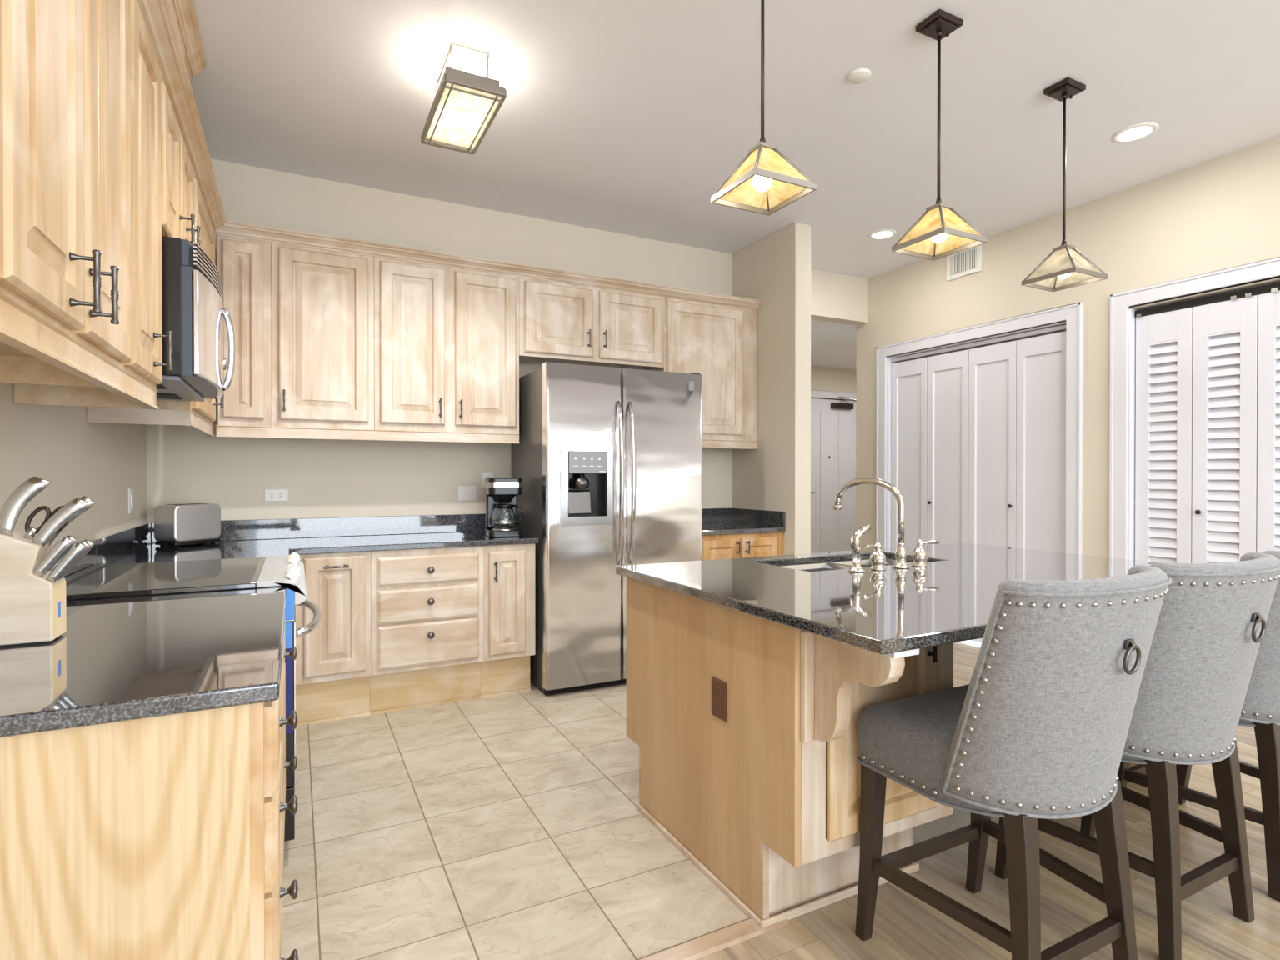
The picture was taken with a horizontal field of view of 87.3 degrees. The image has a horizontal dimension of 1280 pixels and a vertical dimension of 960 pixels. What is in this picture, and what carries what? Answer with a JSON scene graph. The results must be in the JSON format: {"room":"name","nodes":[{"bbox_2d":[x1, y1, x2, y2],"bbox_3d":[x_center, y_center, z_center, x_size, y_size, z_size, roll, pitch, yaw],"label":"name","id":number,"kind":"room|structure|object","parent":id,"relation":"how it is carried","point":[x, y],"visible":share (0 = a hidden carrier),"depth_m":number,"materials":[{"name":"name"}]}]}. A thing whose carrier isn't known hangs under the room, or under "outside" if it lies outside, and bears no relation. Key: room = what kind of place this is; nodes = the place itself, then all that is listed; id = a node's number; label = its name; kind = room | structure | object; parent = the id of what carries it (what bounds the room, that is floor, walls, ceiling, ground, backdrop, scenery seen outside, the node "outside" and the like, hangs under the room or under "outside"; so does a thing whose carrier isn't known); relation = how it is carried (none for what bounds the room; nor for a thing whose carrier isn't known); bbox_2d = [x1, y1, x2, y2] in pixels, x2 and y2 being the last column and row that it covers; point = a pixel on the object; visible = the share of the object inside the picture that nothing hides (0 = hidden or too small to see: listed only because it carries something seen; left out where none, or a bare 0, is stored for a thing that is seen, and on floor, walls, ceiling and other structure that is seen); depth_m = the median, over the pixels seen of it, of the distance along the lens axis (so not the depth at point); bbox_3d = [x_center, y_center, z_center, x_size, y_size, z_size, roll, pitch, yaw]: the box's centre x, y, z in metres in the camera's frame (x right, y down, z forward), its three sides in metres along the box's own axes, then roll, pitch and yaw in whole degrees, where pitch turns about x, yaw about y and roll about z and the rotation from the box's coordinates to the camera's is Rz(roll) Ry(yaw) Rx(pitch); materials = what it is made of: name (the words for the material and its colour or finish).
{"room":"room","nodes":[
{"label":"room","id":0,"kind":"room"},
{"bbox_2d":[50,540,95,578],"bbox_3d":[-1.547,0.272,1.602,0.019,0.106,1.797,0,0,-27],"label":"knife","id":1,"kind":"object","parent":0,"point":[89,559],"depth_m":2.29,"materials":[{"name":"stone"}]},
{"bbox_2d":[0,383,147,548],"bbox_3d":[-0.830,-0.225,0.071,0.100,2.817,7.286,0,0,-27],"label":"wall","id":2,"kind":"structure","parent":0,"point":[99,462],"depth_m":2.23,"materials":[{"name":"beige paint"}]},
{"bbox_2d":[0,0,131,369],"bbox_3d":[-1.117,-0.712,1.138,0.365,0.920,0.766,0,0,-27],"label":"upper cabinet","id":3,"kind":"object","parent":2,"relation":"attached to","point":[65,67],"visible":0.99,"depth_m":1.13,"materials":[{"name":"brown wood"}]},
{"bbox_2d":[0,292,159,409],"bbox_3d":[-1.061,-0.223,0.974,0.309,0.056,1.945,0,0,-27],"label":"rail","id":4,"kind":"object","parent":2,"relation":"attached to","point":[76,375],"visible":1,"depth_m":1.45,"materials":[{"name":"brown wood"}]},
{"bbox_2d":[91,522,150,564],"bbox_3d":[-2.194,0.265,2.863,0.019,0.106,1.035,0,0,-27],"label":"backsplash","id":5,"kind":"structure","parent":2,"relation":"attached to","point":[110,547],"depth_m":2.77,"materials":[{"name":"grey stone"}]},
{"bbox_2d":[128,488,133,513],"bbox_3d":[-2.269,0.093,2.995,0.010,0.112,0.070,0,0,-27],"label":"wall switch","id":6,"kind":"object","parent":2,"relation":"attached to","point":[130,490],"visible":1,"depth_m":2.98,"materials":[{"name":"white plastic"}]},
{"bbox_2d":[122,0,173,389],"bbox_3d":[-1.387,-0.715,1.664,0.365,0.920,0.415,0,0,-27],"label":"upper cabinet","id":7,"kind":"object","parent":2,"relation":"attached to","point":[146,364],"visible":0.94,"depth_m":1.68,"materials":[{"name":"brown wood"}]},
{"bbox_2d":[86,406,214,436],"bbox_3d":[-1.990,-0.233,2.783,0.309,0.056,0.772,0,0,-27],"label":"rail","id":8,"kind":"object","parent":2,"relation":"attached to","point":[187,418],"visible":0.96,"depth_m":2.45,"materials":[{"name":"brown wood"}]},
{"bbox_2d":[160,80,200,245],"bbox_3d":[-1.637,-0.945,2.151,0.365,0.465,0.680,0,0,-27],"label":"upper cabinet","id":9,"kind":"object","parent":2,"relation":"attached to","point":[177,172],"visible":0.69,"depth_m":2.11,"materials":[{"name":"brown wood"}]},
{"bbox_2d":[156,235,235,401],"bbox_3d":[-1.590,-0.494,2.178,0.473,0.412,0.663,0,0,-27],"label":"microwave","id":10,"kind":"object","parent":9,"relation":"attached to","point":[192,308],"visible":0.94,"depth_m":1.97,"materials":[{"name":"black plastic"}]},
{"bbox_2d":[168,0,206,81],"bbox_3d":[-1.238,-1.430,1.349,0.345,0.419,2.785,0,0,-27],"label":"crown molding","id":11,"kind":"structure","parent":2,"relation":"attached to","point":[182,12],"depth_m":2.41,"materials":[{"name":"brown wood"}]},
{"bbox_2d":[156,178,224,424],"bbox_3d":[-1.974,-0.721,2.807,0.365,0.920,0.790,0,0,-27],"label":"upper cabinet","id":12,"kind":"object","parent":2,"relation":"attached to","point":[206,410],"visible":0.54,"depth_m":2.72,"materials":[{"name":"brown wood"}]},
{"bbox_3d":[-0.767,-0.709,0.458,0.365,0.920,0.762,0,0,-27],"label":"upper cabinet","id":13,"kind":"object","parent":2,"relation":"attached to","visible":0},
{"bbox_2d":[136,0,226,229],"bbox_3d":[-1.236,-1.192,1.675,0.092,0.058,3.360,0,0,-27],"label":"crown molding","id":14,"kind":"structure","parent":13,"relation":"attached to","point":[157,14],"depth_m":2.08,"materials":[{"name":"brown wood"}]},
{"bbox_2d":[216,220,761,309],"bbox_3d":[-0.596,-1.204,3.921,3.188,0.058,0.068,0,0,-27],"label":"crown molding","id":15,"kind":"structure","parent":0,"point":[230,228],"depth_m":3.72,"materials":[{"name":"brown wood"}]},
{"bbox_2d":[146,158,867,543],"bbox_3d":[-0.356,-0.249,4.474,4.965,2.817,0.125,0,0,-27],"label":"wall","id":16,"kind":"structure","parent":0,"point":[322,477],"depth_m":3.85,"materials":[{"name":"beige paint"}]},
{"bbox_2d":[217,235,272,426],"bbox_3d":[-1.983,-0.725,3.387,0.226,0.920,0.325,0,0,-27],"label":"upper cabinet","id":17,"kind":"object","parent":16,"relation":"attached to","point":[244,265],"visible":0.88,"depth_m":3.26,"materials":[{"name":"brown wood"}]},
{"bbox_2d":[264,489,288,501],"bbox_3d":[-1.945,0.082,3.590,0.112,0.068,0.008,0,0,-27],"label":"wall outlet","id":18,"kind":"object","parent":16,"relation":"attached to","point":[270,495],"visible":1,"depth_m":3.59,"materials":[{"name":"white plastic"}]},
{"bbox_2d":[269,492,274,498],"bbox_3d":[-1.962,0.082,3.579,0.030,0.028,0.003,0,0,-27],"label":"socket","id":19,"kind":"object","parent":18,"relation":"attached to","point":[272,495],"depth_m":3.58,"materials":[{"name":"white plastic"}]},
{"bbox_2d":[277,492,283,498],"bbox_3d":[-1.926,0.082,3.597,0.030,0.028,0.003,0,0,-27],"label":"socket","id":20,"kind":"object","parent":18,"relation":"attached to","point":[280,495],"depth_m":3.60,"materials":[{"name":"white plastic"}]},
{"bbox_2d":[151,513,486,543],"bbox_3d":[-1.623,0.260,3.750,1.806,0.106,0.019,0,0,-27],"label":"backsplash","id":21,"kind":"structure","parent":16,"relation":"attached to","point":[252,529],"depth_m":3.73,"materials":[{"name":"grey stone"}]},
{"bbox_2d":[271,242,374,429],"bbox_3d":[-1.664,-0.725,3.532,0.472,0.920,0.360,0,0,-27],"label":"upper cabinet","id":22,"kind":"object","parent":16,"relation":"attached to","point":[322,301],"visible":1,"depth_m":3.40,"materials":[{"name":"brown wood"}]},
{"bbox_2d":[374,256,519,434],"bbox_3d":[-1.105,-0.727,3.819,0.783,0.920,0.360,0,0,-27],"label":"upper cabinet","id":23,"kind":"object","parent":16,"relation":"attached to","point":[447,338],"visible":0.98,"depth_m":3.68,"materials":[{"name":"brown wood"}]},
{"bbox_2d":[216,425,519,443],"bbox_3d":[-1.365,-0.237,3.554,1.489,0.056,0.024,0,0,-27],"label":"rail","id":24,"kind":"object","parent":23,"relation":"attached to","point":[232,431],"visible":1,"depth_m":3.50,"materials":[{"name":"brown wood"}]},
{"bbox_2d":[457,485,476,500],"bbox_3d":[-1.043,0.082,4.055,0.115,0.090,0.006,0,0,-27],"label":"wall plate","id":25,"kind":"object","parent":16,"relation":"attached to","point":[464,492],"visible":1,"depth_m":4.05,"materials":[{"name":"white plastic"}]},
{"bbox_2d":[482,471,493,488],"bbox_3d":[-0.931,0.002,4.111,0.070,0.100,0.008,0,0,-27],"label":"wall outlet","id":26,"kind":"object","parent":16,"relation":"attached to","point":[485,474],"visible":0.47,"depth_m":4.10,"materials":[{"name":"white plastic"}]},
{"bbox_2d":[519,276,664,370],"bbox_3d":[-0.330,-0.957,4.216,0.958,0.465,0.360,0,0,-27],"label":"upper cabinet","id":27,"kind":"object","parent":16,"relation":"attached to","point":[561,322],"visible":0.99,"depth_m":4.07,"materials":[{"name":"brown wood"}]},
{"bbox_2d":[654,297,757,449],"bbox_3d":[0.420,-0.703,4.621,0.743,0.976,0.325,0,0,-27],"label":"upper cabinet","id":28,"kind":"object","parent":16,"relation":"attached to","point":[717,342],"depth_m":4.50,"materials":[{"name":"brown wood"}]},
{"bbox_2d":[702,507,730,523],"bbox_3d":[0.379,0.256,4.778,0.639,0.103,0.019,0,0,-27],"label":"backsplash","id":29,"kind":"structure","parent":16,"relation":"attached to","point":[709,515],"depth_m":4.86,"materials":[{"name":"black stone"}]},
{"bbox_2d":[641,912,789,959],"bbox_3d":[-0.426,1.171,1.388,1.815,0.010,0.057,0,0,-27],"label":"trim","id":30,"kind":"structure","parent":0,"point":[711,943],"depth_m":1.70,"materials":[{"name":"brown wood"}]},
{"bbox_2d":[190,0,1279,278],"bbox_3d":[1.351,-1.665,1.250,5.065,0.050,7.406,0,0,-27],"label":"ceiling","id":31,"kind":"structure","parent":0,"point":[623,117],"depth_m":2.90,"materials":[{"name":"paint"}]},
{"bbox_2d":[420,44,506,154],"bbox_3d":[-0.714,-1.537,2.677,0.228,0.220,0.516,0,0,-27],"label":"lantern light","id":32,"kind":"object","parent":31,"relation":"attached to","point":[466,103],"visible":1,"depth_m":2.61,"materials":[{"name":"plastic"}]},
{"bbox_2d":[710,0,816,215],"bbox_3d":[0.369,-1.249,2.021,0.226,0.788,0.226,0,0,-27],"label":"pendant light","id":33,"kind":"object","parent":31,"relation":"hanging from","point":[766,181],"visible":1,"depth_m":2.02,"materials":[{"name":"yellow glass"}]},
{"bbox_2d":[847,68,870,84],"bbox_3d":[0.892,-1.642,2.732,0.090,0.012,0.090,0,0,-27],"label":"smoke detector","id":34,"kind":"object","parent":31,"relation":"attached to","point":[861,75],"visible":1,"depth_m":2.72,"materials":[{"name":"white plastic"}]},
{"bbox_2d":[868,229,896,239],"bbox_3d":[1.635,-1.654,4.528,0.184,0.008,0.184,0,0,-27],"label":"recessed light","id":35,"kind":"object","parent":31,"relation":"in","point":[883,233],"visible":1,"depth_m":4.52,"materials":[{"name":"white plastic"}]},
{"bbox_2d":[871,231,892,238],"bbox_3d":[1.635,-1.656,4.528,0.133,0.002,0.133,0,0,-34],"label":"diffuser","id":36,"kind":"object","parent":35,"relation":"attached to","point":[874,234],"depth_m":4.53,"materials":[{"name":"white"}]},
{"bbox_2d":[891,9,987,260],"bbox_3d":[1.076,-1.242,2.418,0.226,0.806,0.226,0,0,-27],"label":"pendant light","id":37,"kind":"object","parent":31,"relation":"hanging from","point":[940,232],"visible":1,"depth_m":2.41,"materials":[{"name":"yellow glass"}]},
{"bbox_2d":[1021,77,1107,291],"bbox_3d":[1.781,-1.240,2.819,0.226,0.816,0.226,0,0,-27],"label":"pendant light","id":38,"kind":"object","parent":31,"relation":"hanging from","point":[1065,267],"visible":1,"depth_m":2.81,"materials":[{"name":"beige glass"}]},
{"bbox_2d":[1111,122,1159,143],"bbox_3d":[2.350,-1.647,3.189,0.184,0.008,0.184,0,0,-27],"label":"recessed light","id":39,"kind":"object","parent":31,"relation":"in","point":[1134,132],"visible":1,"depth_m":3.18,"materials":[{"name":"white plastic"}]},
{"bbox_2d":[1117,126,1152,139],"bbox_3d":[2.350,-1.648,3.189,0.133,0.002,0.133,0,0,-21],"label":"diffuser","id":40,"kind":"object","parent":39,"relation":"attached to","point":[1131,132],"depth_m":3.19,"materials":[{"name":"white"}]},
{"bbox_2d":[732,222,810,554],"bbox_3d":[0.869,-0.250,4.712,0.131,2.817,0.821,0,0,-27],"label":"wall partition","id":41,"kind":"structure","parent":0,"point":[775,270],"depth_m":4.43,"materials":[{"name":"beige paint"}]},
{"bbox_2d":[730,507,785,527],"bbox_3d":[0.807,0.257,4.667,0.020,0.103,0.608,0,0,-27],"label":"backsplash","id":42,"kind":"structure","parent":41,"relation":"attached to","point":[767,517],"depth_m":4.62,"materials":[{"name":"black stone"}]},
{"bbox_2d":[280,642,1279,959],"bbox_3d":[2.160,1.179,2.746,7.655,0.020,9.300,0,0,-27],"label":"floor","id":43,"kind":"structure","parent":0,"point":[507,827],"depth_m":2.04,"materials":[{"name":"tile"}]},
{"bbox_2d":[0,680,298,959],"bbox_3d":[-0.943,0.768,1.130,0.656,0.819,0.365,0,0,-27],"label":"base cabinet","id":44,"kind":"object","parent":43,"relation":"on","point":[156,837],"visible":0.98,"depth_m":1.02,"materials":[{"name":"brown wood"}]},
{"bbox_2d":[0,540,286,737],"bbox_3d":[-1.275,0.286,1.742,0.630,0.136,1.797,0,0,-27],"label":"countertop","id":45,"kind":"structure","parent":44,"relation":"on","point":[121,659],"depth_m":1.22,"materials":[{"name":"grey stone"}]},
{"bbox_2d":[0,530,66,647],"bbox_3d":[-1.283,0.199,1.338,0.199,0.254,0.090,0,0,-27],"label":"knife block","id":46,"kind":"object","parent":45,"relation":"on","point":[32,607],"visible":0.84,"depth_m":1.32,"materials":[{"name":"beige wood"}]},
{"bbox_2d":[0,475,50,536],"bbox_3d":[-1.244,0.096,1.333,0.117,0.208,0.017,0,0,-27],"label":"knife","id":47,"kind":"object","parent":46,"relation":"in","point":[13,506],"visible":1,"depth_m":1.33,"materials":[{"name":"grey metal"}]},
{"bbox_2d":[23,505,68,539],"bbox_3d":[-1.218,0.089,1.380,0.077,0.072,0.016,0,0,-27],"label":"scissors","id":48,"kind":"object","parent":46,"relation":"in","point":[31,532],"visible":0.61,"depth_m":1.37,"materials":[{"name":"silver metal"}]},
{"bbox_2d":[33,535,73,576],"bbox_3d":[-1.209,0.194,1.343,0.119,0.159,0.016,0,0,-27],"label":"knife","id":49,"kind":"object","parent":46,"relation":"in","point":[63,543],"visible":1,"depth_m":1.35,"materials":[{"name":"grey metal"}]},
{"bbox_2d":[31,497,89,548],"bbox_3d":[-1.203,0.124,1.354,0.148,0.175,0.014,0,0,-27],"label":"knife","id":50,"kind":"object","parent":46,"relation":"in","point":[76,506],"visible":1,"depth_m":1.36,"materials":[{"name":"grey metal"}]},
{"bbox_2d":[44,535,77,574],"bbox_3d":[-1.223,0.194,1.369,0.119,0.159,0.016,0,0,-27],"label":"knife","id":51,"kind":"object","parent":46,"relation":"in","point":[72,538],"visible":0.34,"depth_m":1.38,"materials":[{"name":"grey metal"}]},
{"bbox_2d":[45,541,86,582],"bbox_3d":[-1.189,0.206,1.353,0.119,0.159,0.016,0,0,-27],"label":"knife","id":52,"kind":"object","parent":46,"relation":"in","point":[77,548],"visible":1,"depth_m":1.36,"materials":[{"name":"grey metal"}]},
{"bbox_2d":[46,495,95,545],"bbox_3d":[-1.221,0.122,1.390,0.150,0.177,0.014,0,0,-27],"label":"knife","id":53,"kind":"object","parent":46,"relation":"in","point":[91,502],"visible":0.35,"depth_m":1.41,"materials":[{"name":"grey metal"}]},
{"bbox_2d":[56,540,90,580],"bbox_3d":[-1.203,0.206,1.379,0.119,0.159,0.016,0,0,-27],"label":"knife","id":54,"kind":"object","parent":46,"relation":"in","point":[87,544],"visible":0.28,"depth_m":1.39,"materials":[{"name":"grey metal"}]},
{"bbox_2d":[61,539,94,579],"bbox_3d":[-1.217,0.205,1.406,0.119,0.159,0.016,0,0,-27],"label":"knife","id":55,"kind":"object","parent":46,"relation":"in","point":[90,542],"visible":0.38,"depth_m":1.42,"materials":[{"name":"grey metal"}]},
{"bbox_2d":[65,551,321,841],"bbox_3d":[-1.460,0.726,2.249,0.713,0.891,0.730,0,0,-27],"label":"range","id":56,"kind":"object","parent":43,"relation":"on","point":[99,581],"visible":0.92,"depth_m":2.06,"materials":[{"name":"grey ceramic"}]},
{"bbox_2d":[65,556,265,600],"bbox_3d":[-1.544,0.310,2.204,0.526,0.020,0.730,0,0,-27],"label":"cooktop","id":57,"kind":"object","parent":56,"relation":"in","point":[99,581],"depth_m":2.08,"materials":[{"name":"black glass"}]},
{"bbox_2d":[280,622,297,904],"bbox_3d":[-1.183,0.766,1.596,0.656,0.819,0.680,0,0,-27],"label":"base cabinet","id":58,"kind":"object","parent":43,"relation":"on","point":[292,653],"visible":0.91,"depth_m":1.69,"materials":[{"name":"brown wood"}]},
{"bbox_2d":[295,551,371,725],"bbox_3d":[-1.586,0.756,3.425,0.352,0.819,0.634,0,0,-27],"label":"base cabinet","id":59,"kind":"object","parent":43,"relation":"on","point":[333,661],"visible":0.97,"depth_m":3.20,"materials":[{"name":"brown wood"}]},
{"bbox_2d":[370,545,484,714],"bbox_3d":[-1.185,0.755,3.633,0.550,0.819,0.630,0,0,-27],"label":"base cabinet","id":60,"kind":"object","parent":43,"relation":"on","point":[427,605],"visible":0.98,"depth_m":3.40,"materials":[{"name":"brown wood"}]},
{"bbox_2d":[480,543,534,698],"bbox_3d":[-0.814,0.754,3.821,0.280,0.819,0.634,0,0,-27],"label":"base cabinet","id":61,"kind":"object","parent":43,"relation":"on","point":[509,570],"visible":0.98,"depth_m":3.59,"materials":[{"name":"brown wood"}]},
{"bbox_2d":[512,360,702,695],"bbox_3d":[-0.192,0.260,4.047,0.981,1.796,0.739,0,0,-27],"label":"refrigerator","id":62,"kind":"object","parent":43,"relation":"on","point":[608,460],"visible":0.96,"depth_m":3.72,"materials":[{"name":"silver metal"}]},
{"bbox_2d":[702,531,783,560],"bbox_3d":[0.530,0.750,4.508,0.658,0.819,0.639,0,0,-27],"label":"base cabinet","id":63,"kind":"object","parent":43,"relation":"on","point":[763,544],"visible":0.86,"depth_m":4.25,"materials":[{"name":"orange wood"}]},
{"bbox_2d":[702,507,785,535],"bbox_3d":[0.523,0.273,4.521,0.660,0.133,0.608,0,0,-27],"label":"countertop","id":64,"kind":"structure","parent":63,"relation":"on","point":[726,521],"depth_m":4.57,"materials":[{"name":"black stone"}]},
{"bbox_2d":[626,577,1138,928],"bbox_3d":[1.038,0.763,2.360,1.850,0.822,1.222,0,0,-27],"label":"base cabinet","id":65,"kind":"object","parent":43,"relation":"on","point":[764,802],"visible":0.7,"depth_m":1.84,"materials":[{"name":"beige wood"}]},
{"bbox_2d":[711,675,726,722],"bbox_3d":[0.226,0.632,1.939,0.008,0.112,0.075,0,0,-27],"label":"island outlet","id":66,"kind":"object","parent":65,"relation":"attached to","point":[718,687],"visible":1,"depth_m":1.93,"materials":[{"name":"brown plastic"}]},
{"bbox_2d":[715,685,720,697],"bbox_3d":[0.224,0.610,1.938,0.003,0.028,0.030,0,0,-27],"label":"socket","id":67,"kind":"object","parent":66,"relation":"attached to","point":[717,688],"depth_m":1.93,"materials":[{"name":"brown plastic"}]},
{"bbox_2d":[715,700,720,713],"bbox_3d":[0.224,0.654,1.938,0.003,0.028,0.030,0,0,-27],"label":"socket","id":68,"kind":"object","parent":66,"relation":"attached to","point":[717,703],"depth_m":1.93,"materials":[{"name":"brown plastic"}]},
{"bbox_2d":[615,543,1154,654],"bbox_3d":[1.056,0.336,2.368,1.925,0.030,1.273,0,0,-27],"label":"countertop","id":69,"kind":"structure","parent":65,"relation":"on","point":[950,599],"depth_m":2.02,"materials":[{"name":"black stone"}]},
{"bbox_2d":[778,559,913,572],"bbox_3d":[0.834,0.422,2.662,0.735,0.144,0.360,0,0,-27],"label":"sink","id":70,"kind":"object","parent":69,"relation":"in","point":[864,563],"visible":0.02,"depth_m":2.80,"materials":[{"name":"grey metal"}]},
{"bbox_2d":[848,523,871,572],"bbox_3d":[0.769,0.237,2.358,0.080,0.168,0.058,0,0,-27],"label":"sprayer","id":71,"kind":"object","parent":69,"relation":"on","point":[855,542],"visible":1,"depth_m":2.34,"materials":[{"name":"silver metal"}]},
{"bbox_2d":[832,477,939,570],"bbox_3d":[0.874,0.155,2.587,0.373,0.330,0.374,0,0,-27],"label":"faucet","id":72,"kind":"object","parent":69,"relation":"on","point":[919,555],"visible":1,"depth_m":2.45,"materials":[{"name":"silver metal"}]},
{"bbox_2d":[855,565,1172,959],"bbox_3d":[0.882,0.686,1.592,0.538,0.979,0.545,0,0,-27],"label":"bar stool","id":73,"kind":"object","parent":43,"relation":"on","point":[1039,728],"visible":1,"depth_m":1.40,"materials":[{"name":"grey fabric"}]},
{"bbox_2d":[995,551,1279,959],"bbox_3d":[1.379,0.684,1.853,0.538,0.979,0.545,0,0,-27],"label":"bar stool","id":74,"kind":"object","parent":43,"relation":"on","point":[1210,629],"visible":0.52,"depth_m":1.64,"materials":[{"name":"grey fabric"}]},
{"bbox_2d":[1116,550,1279,901],"bbox_3d":[1.882,0.683,2.106,0.538,0.979,0.545,0,0,-27],"label":"bar stool","id":75,"kind":"object","parent":43,"relation":"on","point":[1261,707],"visible":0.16,"depth_m":1.90,"materials":[{"name":"grey fabric"}]},
{"bbox_3d":[-1.938,0.758,3.011,0.606,0.819,1.049,0,0,-27],"label":"base cabinet","id":76,"kind":"object","parent":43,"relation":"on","visible":0},
{"bbox_2d":[91,513,538,564],"bbox_3d":[-1.395,0.278,3.284,1.826,0.136,1.055,0,0,-27],"label":"countertop","id":77,"kind":"structure","parent":76,"relation":"on","point":[252,537],"depth_m":3.48,"materials":[{"name":"grey stone"}]},
{"bbox_2d":[154,503,220,549],"bbox_3d":[-2.164,0.217,3.251,0.256,0.198,0.299,0,0,21],"label":"toaster","id":78,"kind":"object","parent":77,"relation":"on","point":[176,525],"visible":1,"depth_m":3.20,"materials":[{"name":"silver metal"}]},
{"bbox_2d":[485,477,523,537],"bbox_3d":[-0.765,0.150,3.789,0.197,0.324,0.230,0,0,-19],"label":"coffee maker","id":79,"kind":"object","parent":77,"relation":"on","point":[502,506],"visible":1,"depth_m":3.71,"materials":[{"name":"black plastic"}]},
{"bbox_2d":[493,495,514,503],"bbox_3d":[-0.758,0.106,3.754,0.124,0.045,0.124,0,0,-19],"label":"basket","id":80,"kind":"object","parent":79,"relation":"on","point":[497,498],"depth_m":3.72,"materials":[{"name":"black plastic"}]},
{"bbox_2d":[810,319,856,370],"bbox_3d":[2.089,-1.331,6.859,4.010,0.046,1.894,0,0,-27],"label":"ceiling","id":81,"kind":"structure","parent":0,"point":[833,345],"depth_m":6.51,"materials":[{"name":"paint"}]},
{"bbox_2d":[810,366,856,400],"bbox_3d":[2.033,-0.081,6.865,4.110,2.454,1.944,0,0,-27],"label":"wall","id":82,"kind":"structure","parent":0,"point":[822,378],"depth_m":7.91,"materials":[{"name":"beige paint"}]},
{"bbox_2d":[810,396,856,563],"bbox_3d":[2.248,0.072,7.873,0.932,2.118,0.168,0,0,-27],"label":"door","id":83,"kind":"structure","parent":82,"relation":"in","point":[832,422],"depth_m":7.92,"materials":[{"name":"white paint"}]},
{"bbox_2d":[810,390,856,399],"bbox_3d":[2.235,0.050,7.885,1.100,2.182,0.015,0,0,-27],"label":"trim","id":84,"kind":"structure","parent":82,"relation":"attached to","point":[814,393],"depth_m":7.88,"materials":[{"name":"white paint"}]},
{"bbox_2d":[855,136,1279,559],"bbox_3d":[3.560,-0.238,2.392,0.100,2.817,7.406,0,0,-27],"label":"wall","id":85,"kind":"structure","parent":0,"point":[1222,212],"depth_m":3.96,"materials":[{"name":"beige paint"}]},
{"bbox_2d":[946,244,981,280],"bbox_3d":[2.286,-1.542,4.744,0.010,0.203,0.276,0,0,-27],"label":"air vent","id":86,"kind":"object","parent":85,"relation":"in","point":[967,262],"visible":0.79,"depth_m":4.73,"materials":[{"name":"white plastic"}]},
{"bbox_2d":[891,324,1066,643],"bbox_3d":[2.332,0.085,4.764,0.059,2.105,1.393,0,0,-27],"label":"door","id":87,"kind":"structure","parent":85,"relation":"in","point":[978,434],"depth_m":4.66,"materials":[{"name":"white paint"}]},
{"bbox_2d":[875,301,1082,554],"bbox_3d":[2.330,0.044,4.763,0.124,2.228,1.592,0,0,-27],"label":"trim","id":88,"kind":"structure","parent":85,"relation":"attached to","point":[1072,313],"depth_m":4.41,"materials":[{"name":"white paint"}]},
{"bbox_2d":[1109,256,1279,559],"bbox_3d":[3.058,0.049,3.345,0.124,2.234,1.271,0,0,-27],"label":"trim","id":89,"kind":"structure","parent":85,"relation":"attached to","point":[1122,319],"depth_m":3.81,"materials":[{"name":"white paint"}]},
{"bbox_2d":[1135,282,1279,563],"bbox_3d":[3.060,0.094,3.347,0.059,2.106,1.067,0,0,-27],"label":"door","id":90,"kind":"structure","parent":85,"relation":"in","point":[1207,468],"depth_m":3.52,"materials":[{"name":"white paint"}]},
{"bbox_2d":[896,325,1279,401],"bbox_3d":[2.903,-0.064,4.273,0.450,2.450,3.150,0,0,-27],"label":"wall","id":91,"kind":"structure","parent":0,"point":[1278,326],"depth_m":4.97,"materials":[{"name":"beige paint"}]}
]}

